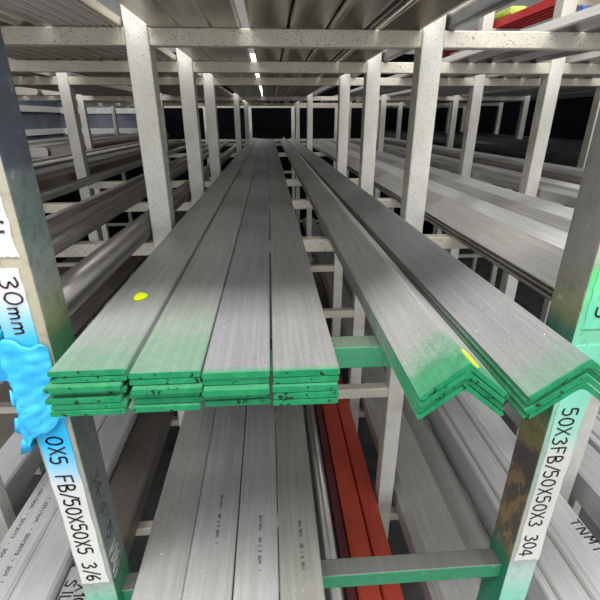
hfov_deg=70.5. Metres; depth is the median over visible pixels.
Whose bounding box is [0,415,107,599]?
bar
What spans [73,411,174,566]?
bar
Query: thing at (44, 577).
metal bar
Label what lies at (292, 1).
sheet
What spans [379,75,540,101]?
bar
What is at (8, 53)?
tube
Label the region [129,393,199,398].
bar
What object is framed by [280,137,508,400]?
bar
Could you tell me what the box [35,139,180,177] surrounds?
bar
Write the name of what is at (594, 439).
bar
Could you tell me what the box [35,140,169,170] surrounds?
bar
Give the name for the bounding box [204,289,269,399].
bar
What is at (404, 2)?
bar
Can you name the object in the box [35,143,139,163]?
bar
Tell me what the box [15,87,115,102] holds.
tube
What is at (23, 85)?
bar
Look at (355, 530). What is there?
channel
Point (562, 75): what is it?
bar
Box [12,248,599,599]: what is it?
floor
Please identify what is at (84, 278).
tube
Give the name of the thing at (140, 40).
frame
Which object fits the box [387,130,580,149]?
tube
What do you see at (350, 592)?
bar
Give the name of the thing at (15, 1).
rod
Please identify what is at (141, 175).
tube
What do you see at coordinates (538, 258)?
bar
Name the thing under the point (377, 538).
channel
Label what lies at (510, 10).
wrapper
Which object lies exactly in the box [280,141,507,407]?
bar
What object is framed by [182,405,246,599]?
bar
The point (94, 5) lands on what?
bar
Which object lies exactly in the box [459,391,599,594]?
bar
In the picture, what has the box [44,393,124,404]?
bar
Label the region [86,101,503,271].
frame
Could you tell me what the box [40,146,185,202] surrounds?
rod
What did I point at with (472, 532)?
bar
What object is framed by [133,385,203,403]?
bar
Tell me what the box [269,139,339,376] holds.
bar
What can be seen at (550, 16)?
bar
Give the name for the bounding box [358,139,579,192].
bar
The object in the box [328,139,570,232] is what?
bar
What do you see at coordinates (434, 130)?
tube
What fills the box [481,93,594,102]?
tube
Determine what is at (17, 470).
bar
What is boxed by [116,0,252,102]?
bar
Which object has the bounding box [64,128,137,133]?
trim
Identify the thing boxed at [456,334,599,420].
bar
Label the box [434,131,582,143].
tube
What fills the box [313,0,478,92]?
bar
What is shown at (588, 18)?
bar
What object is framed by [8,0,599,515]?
frame
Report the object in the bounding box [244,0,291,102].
bar
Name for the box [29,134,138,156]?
tube
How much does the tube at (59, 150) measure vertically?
0.052 m
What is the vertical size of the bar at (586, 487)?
0.076 m
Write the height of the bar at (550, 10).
0.027 m
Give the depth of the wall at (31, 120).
4.59 m
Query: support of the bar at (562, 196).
on the frame at (65, 82)
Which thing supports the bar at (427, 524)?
on the frame at (65, 82)
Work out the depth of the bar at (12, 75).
2.08 m
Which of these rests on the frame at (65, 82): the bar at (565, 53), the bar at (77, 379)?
the bar at (565, 53)
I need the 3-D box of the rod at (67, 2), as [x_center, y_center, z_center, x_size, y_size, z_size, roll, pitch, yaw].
[-0.379,-0.964,1.936,0.006,0.006,3.800,-2,23,-4]
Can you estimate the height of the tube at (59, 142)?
0.052 m
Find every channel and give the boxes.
[322,403,381,599]
[336,374,403,599]
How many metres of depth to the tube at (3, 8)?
0.59 m
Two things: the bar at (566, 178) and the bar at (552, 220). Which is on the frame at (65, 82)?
the bar at (566, 178)
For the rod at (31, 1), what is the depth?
0.55 m
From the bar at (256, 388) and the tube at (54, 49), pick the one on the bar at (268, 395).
the bar at (256, 388)
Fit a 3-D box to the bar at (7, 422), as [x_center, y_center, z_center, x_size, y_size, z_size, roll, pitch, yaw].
[-0.949,0.018,2.182,0.096,0.056,3.320,-2,23,-4]
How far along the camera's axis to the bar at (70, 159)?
1.94 m
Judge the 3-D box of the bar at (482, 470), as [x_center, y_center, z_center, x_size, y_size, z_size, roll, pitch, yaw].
[0.395,-0.053,2.296,0.100,0.092,3.400,-2,23,-4]
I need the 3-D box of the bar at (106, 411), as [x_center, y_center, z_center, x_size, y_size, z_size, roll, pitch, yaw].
[-0.291,-0.696,2.134,0.054,0.004,3.974,-2,23,-4]
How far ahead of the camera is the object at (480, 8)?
0.59 m
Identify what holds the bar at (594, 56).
on the frame at (551, 72)
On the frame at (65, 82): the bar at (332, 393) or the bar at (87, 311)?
the bar at (87, 311)
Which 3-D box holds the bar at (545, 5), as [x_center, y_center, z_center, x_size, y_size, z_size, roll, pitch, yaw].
[0.632,-0.943,1.497,0.020,0.022,1.400,-2,23,-4]
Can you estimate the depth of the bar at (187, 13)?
0.58 m
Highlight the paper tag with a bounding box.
[57,567,85,599]
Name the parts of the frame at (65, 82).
post, post, post, post, post, post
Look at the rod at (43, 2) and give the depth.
0.54 m
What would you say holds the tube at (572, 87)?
on the frame at (245, 104)
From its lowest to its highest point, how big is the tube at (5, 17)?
0.022 m
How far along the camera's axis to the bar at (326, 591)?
1.07 m
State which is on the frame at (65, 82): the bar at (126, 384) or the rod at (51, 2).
the rod at (51, 2)
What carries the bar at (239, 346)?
on the bar at (262, 379)
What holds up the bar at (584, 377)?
on the bar at (584, 385)
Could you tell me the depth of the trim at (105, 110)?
4.89 m
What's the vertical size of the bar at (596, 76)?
0.024 m
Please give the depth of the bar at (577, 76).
1.92 m
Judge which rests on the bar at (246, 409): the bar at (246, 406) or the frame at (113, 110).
the bar at (246, 406)
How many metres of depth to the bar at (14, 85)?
1.94 m
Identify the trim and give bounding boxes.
[19,105,60,112]
[25,128,64,135]
[60,107,135,113]
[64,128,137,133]
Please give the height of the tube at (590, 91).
0.040 m
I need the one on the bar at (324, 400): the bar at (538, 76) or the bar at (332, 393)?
the bar at (332, 393)
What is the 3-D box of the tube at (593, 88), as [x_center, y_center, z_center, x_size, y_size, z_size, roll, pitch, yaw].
[1.307,-1.446,3.011,0.120,0.040,3.760,-2,23,-4]
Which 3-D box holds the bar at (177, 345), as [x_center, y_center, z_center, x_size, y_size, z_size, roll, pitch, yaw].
[-0.232,-0.712,2.104,0.052,0.004,3.914,-2,23,-4]
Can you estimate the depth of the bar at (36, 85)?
2.08 m
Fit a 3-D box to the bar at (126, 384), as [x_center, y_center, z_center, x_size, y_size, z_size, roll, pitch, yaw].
[-0.289,-0.709,2.125,0.054,0.004,3.959,-2,23,-4]
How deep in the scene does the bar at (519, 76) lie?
1.83 m
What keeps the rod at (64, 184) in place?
on the frame at (140, 40)
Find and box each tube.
[0,3,230,102]
[0,11,226,102]
[0,20,223,102]
[5,46,180,94]
[5,47,204,101]
[6,52,204,102]
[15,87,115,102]
[23,47,179,92]
[28,133,114,141]
[28,133,127,144]
[29,133,137,146]
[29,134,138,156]
[40,47,219,102]
[42,90,133,102]
[46,141,219,227]
[46,145,207,219]
[48,141,224,237]
[50,133,168,155]
[51,142,227,255]
[60,139,243,316]
[305,404,345,599]
[379,86,571,102]
[384,130,580,166]
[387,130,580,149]
[401,130,581,147]
[405,130,581,145]
[434,130,582,140]
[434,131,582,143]
[437,86,592,101]
[437,87,595,102]
[459,90,595,102]
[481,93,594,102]
[488,95,593,102]
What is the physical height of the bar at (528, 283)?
0.033 m
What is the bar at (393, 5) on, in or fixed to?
on the frame at (65, 82)
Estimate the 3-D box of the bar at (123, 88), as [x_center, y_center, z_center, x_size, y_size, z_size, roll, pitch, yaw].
[-0.864,-1.077,2.179,0.044,0.024,3.200,-2,23,-4]
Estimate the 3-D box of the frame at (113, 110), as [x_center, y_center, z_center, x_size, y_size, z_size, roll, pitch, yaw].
[-0.068,-1.270,4.703,3.675,1.640,0.035,-2,23,-4]
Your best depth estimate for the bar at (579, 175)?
1.75 m
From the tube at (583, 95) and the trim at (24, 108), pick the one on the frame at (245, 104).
the tube at (583, 95)
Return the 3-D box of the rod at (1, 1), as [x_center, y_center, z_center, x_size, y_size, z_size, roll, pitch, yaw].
[-0.454,-0.962,1.931,0.006,0.006,3.800,-2,23,-4]
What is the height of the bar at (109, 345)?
0.006 m
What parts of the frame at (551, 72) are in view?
post, post, post, post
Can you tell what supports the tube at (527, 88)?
on the frame at (245, 104)
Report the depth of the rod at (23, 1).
0.55 m
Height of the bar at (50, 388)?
0.004 m
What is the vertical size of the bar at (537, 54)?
0.022 m
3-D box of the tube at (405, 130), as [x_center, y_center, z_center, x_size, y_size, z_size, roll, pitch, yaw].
[1.316,-1.143,3.075,0.080,0.080,3.720,-2,23,-4]
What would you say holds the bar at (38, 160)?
on the frame at (65, 82)
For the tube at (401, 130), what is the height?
0.080 m
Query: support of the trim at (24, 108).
attached to the wall at (31, 120)
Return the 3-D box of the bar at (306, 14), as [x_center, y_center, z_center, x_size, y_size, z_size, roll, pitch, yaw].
[-0.088,-0.991,1.968,0.055,0.030,3.840,-2,23,-4]
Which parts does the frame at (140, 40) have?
post, post, post, post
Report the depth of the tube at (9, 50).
0.94 m
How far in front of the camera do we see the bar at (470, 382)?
0.33 m
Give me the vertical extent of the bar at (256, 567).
0.005 m
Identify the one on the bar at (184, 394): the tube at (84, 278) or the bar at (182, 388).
the bar at (182, 388)
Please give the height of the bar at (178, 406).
0.004 m
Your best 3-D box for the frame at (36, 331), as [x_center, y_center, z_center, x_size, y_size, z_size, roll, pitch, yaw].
[0.021,0.484,0.598,1.475,1.640,0.050,-2,23,-4]
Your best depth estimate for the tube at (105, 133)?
3.50 m
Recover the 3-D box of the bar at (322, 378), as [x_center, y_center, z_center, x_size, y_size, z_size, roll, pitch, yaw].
[-0.127,-0.695,2.085,0.049,0.005,3.851,-2,23,-4]
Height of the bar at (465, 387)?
0.030 m
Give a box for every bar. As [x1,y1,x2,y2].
[0,187,207,406]
[0,256,147,448]
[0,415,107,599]
[0,432,42,506]
[8,58,180,101]
[9,408,139,599]
[11,72,180,102]
[12,75,174,102]
[14,85,96,95]
[23,85,105,95]
[32,141,139,163]
[33,144,139,169]
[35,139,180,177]
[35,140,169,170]
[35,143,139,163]
[36,85,115,95]
[36,140,185,190]
[43,381,124,393]
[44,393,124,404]
[47,138,256,377]
[49,85,167,102]
[50,143,254,383]
[50,399,131,416]
[51,379,129,395]
[51,385,132,410]
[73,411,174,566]
[75,188,207,340]
[77,0,243,102]
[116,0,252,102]
[128,139,262,378]
[129,148,260,385]
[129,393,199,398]
[130,378,202,395]
[131,398,216,599]
[131,401,201,412]
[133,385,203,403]
[156,0,258,102]
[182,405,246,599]
[196,0,263,102]
[201,139,269,379]
[202,376,269,396]
[202,377,268,385]
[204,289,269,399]
[205,261,270,406]
[232,406,246,593]
[232,409,246,599]
[233,190,278,599]
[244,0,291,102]
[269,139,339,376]
[269,181,337,392]
[272,0,342,102]
[273,375,338,383]
[273,392,337,405]
[274,390,338,399]
[275,405,324,599]
[279,0,394,102]
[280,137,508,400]
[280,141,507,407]
[280,142,503,418]
[281,143,504,412]
[288,0,469,102]
[288,137,599,400]
[288,141,599,404]
[295,149,599,413]
[302,405,329,599]
[303,218,480,599]
[312,145,553,294]
[312,146,551,300]
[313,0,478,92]
[313,138,563,288]
[315,404,357,599]
[317,223,490,579]
[318,139,567,248]
[321,4,599,101]
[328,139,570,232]
[330,26,599,101]
[348,142,573,219]
[352,140,577,206]
[356,51,599,101]
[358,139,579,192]
[361,51,563,95]
[376,140,581,184]
[379,51,591,94]
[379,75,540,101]
[384,138,583,173]
[384,139,582,177]
[387,75,576,101]
[390,75,595,101]
[398,75,599,101]
[402,62,599,95]
[426,393,599,599]
[442,7,578,56]
[442,11,553,54]
[443,0,555,50]
[443,8,554,52]
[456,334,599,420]
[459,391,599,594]
[503,397,599,528]
[588,413,599,453]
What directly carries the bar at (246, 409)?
on the frame at (65, 82)
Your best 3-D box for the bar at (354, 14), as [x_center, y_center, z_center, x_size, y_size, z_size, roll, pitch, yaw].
[-0.029,-0.993,1.972,0.055,0.030,3.840,-2,23,-4]
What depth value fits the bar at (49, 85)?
2.11 m
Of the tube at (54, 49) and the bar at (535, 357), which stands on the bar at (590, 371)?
the bar at (535, 357)
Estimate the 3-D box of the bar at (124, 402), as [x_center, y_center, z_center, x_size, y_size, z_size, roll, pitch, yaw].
[-0.289,-0.700,2.129,0.054,0.004,3.966,-2,23,-4]
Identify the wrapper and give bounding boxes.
[494,6,526,20]
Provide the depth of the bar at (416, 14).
0.63 m
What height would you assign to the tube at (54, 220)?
0.029 m
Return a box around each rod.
[0,0,231,102]
[2,0,232,102]
[10,0,231,101]
[19,0,232,101]
[27,0,222,95]
[35,0,224,95]
[40,145,185,193]
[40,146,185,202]
[44,0,225,95]
[52,0,227,95]
[60,0,240,102]
[69,0,241,102]
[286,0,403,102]
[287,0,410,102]
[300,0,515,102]
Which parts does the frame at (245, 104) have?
post, post, post, post, post, post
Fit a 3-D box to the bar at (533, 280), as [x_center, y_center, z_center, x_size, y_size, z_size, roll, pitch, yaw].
[0.223,-0.665,2.004,0.078,0.033,3.672,-2,23,-4]
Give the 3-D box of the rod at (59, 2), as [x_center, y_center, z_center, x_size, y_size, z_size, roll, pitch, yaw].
[-0.389,-0.964,1.935,0.006,0.006,3.800,-2,23,-4]
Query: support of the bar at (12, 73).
on the frame at (65, 82)
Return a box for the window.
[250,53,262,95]
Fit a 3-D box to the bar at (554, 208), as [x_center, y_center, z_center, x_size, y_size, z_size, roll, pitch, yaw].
[0.470,-0.682,2.054,0.068,0.022,3.600,-2,23,-4]
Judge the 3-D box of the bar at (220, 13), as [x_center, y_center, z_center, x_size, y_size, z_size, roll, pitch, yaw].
[-0.209,-0.980,1.964,0.042,0.012,3.840,-2,23,-4]
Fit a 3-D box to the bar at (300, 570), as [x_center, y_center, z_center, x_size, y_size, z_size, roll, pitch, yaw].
[-0.120,-0.367,2.145,0.051,0.007,3.760,-2,23,-4]
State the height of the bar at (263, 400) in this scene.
0.005 m
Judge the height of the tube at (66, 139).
0.052 m
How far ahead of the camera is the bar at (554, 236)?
0.83 m
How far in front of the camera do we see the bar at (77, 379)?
0.31 m
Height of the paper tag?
0.002 m
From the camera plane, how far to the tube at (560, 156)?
2.15 m
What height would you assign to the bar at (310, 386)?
0.005 m
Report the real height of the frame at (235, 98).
1.640 m
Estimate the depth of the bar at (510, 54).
0.96 m
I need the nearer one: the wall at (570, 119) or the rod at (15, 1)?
the rod at (15, 1)
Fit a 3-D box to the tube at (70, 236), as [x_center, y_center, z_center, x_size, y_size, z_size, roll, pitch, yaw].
[-0.484,-0.614,1.914,0.026,0.026,3.460,-2,23,-4]
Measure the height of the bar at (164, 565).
0.006 m
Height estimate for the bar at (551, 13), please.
0.022 m
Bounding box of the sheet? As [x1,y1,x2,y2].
[273,0,345,95]
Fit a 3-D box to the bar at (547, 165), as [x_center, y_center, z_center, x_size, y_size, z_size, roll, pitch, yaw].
[0.880,-0.829,2.393,0.050,0.040,3.080,-2,23,-4]
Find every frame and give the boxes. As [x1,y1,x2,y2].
[0,4,599,542]
[0,11,599,474]
[0,28,599,599]
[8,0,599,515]
[17,93,529,285]
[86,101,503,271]
[111,106,466,250]
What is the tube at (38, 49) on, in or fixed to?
on the frame at (36, 331)
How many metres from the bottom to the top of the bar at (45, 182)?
0.030 m
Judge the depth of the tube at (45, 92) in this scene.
2.37 m
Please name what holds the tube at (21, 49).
on the frame at (551, 72)
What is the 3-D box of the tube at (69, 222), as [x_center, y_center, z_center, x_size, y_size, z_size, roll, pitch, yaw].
[-0.516,-0.618,1.921,0.029,0.029,3.440,-2,23,-4]
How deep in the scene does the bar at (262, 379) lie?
0.32 m
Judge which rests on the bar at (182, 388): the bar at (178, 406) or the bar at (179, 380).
the bar at (179, 380)
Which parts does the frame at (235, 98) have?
post, post, post, post, post, post, post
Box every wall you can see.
[7,56,85,262]
[57,0,593,240]
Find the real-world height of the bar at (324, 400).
0.005 m
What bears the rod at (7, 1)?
on the frame at (65, 82)
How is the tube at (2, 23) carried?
on the frame at (36, 331)
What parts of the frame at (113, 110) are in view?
post, post, post, post, post, post, post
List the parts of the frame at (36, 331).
post, post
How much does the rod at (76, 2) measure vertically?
0.006 m
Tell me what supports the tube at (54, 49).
on the frame at (551, 72)
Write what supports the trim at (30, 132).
attached to the wall at (31, 120)
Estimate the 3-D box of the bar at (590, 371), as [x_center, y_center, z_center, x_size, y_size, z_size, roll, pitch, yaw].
[0.057,-0.694,2.061,0.062,0.032,3.843,-2,23,-4]

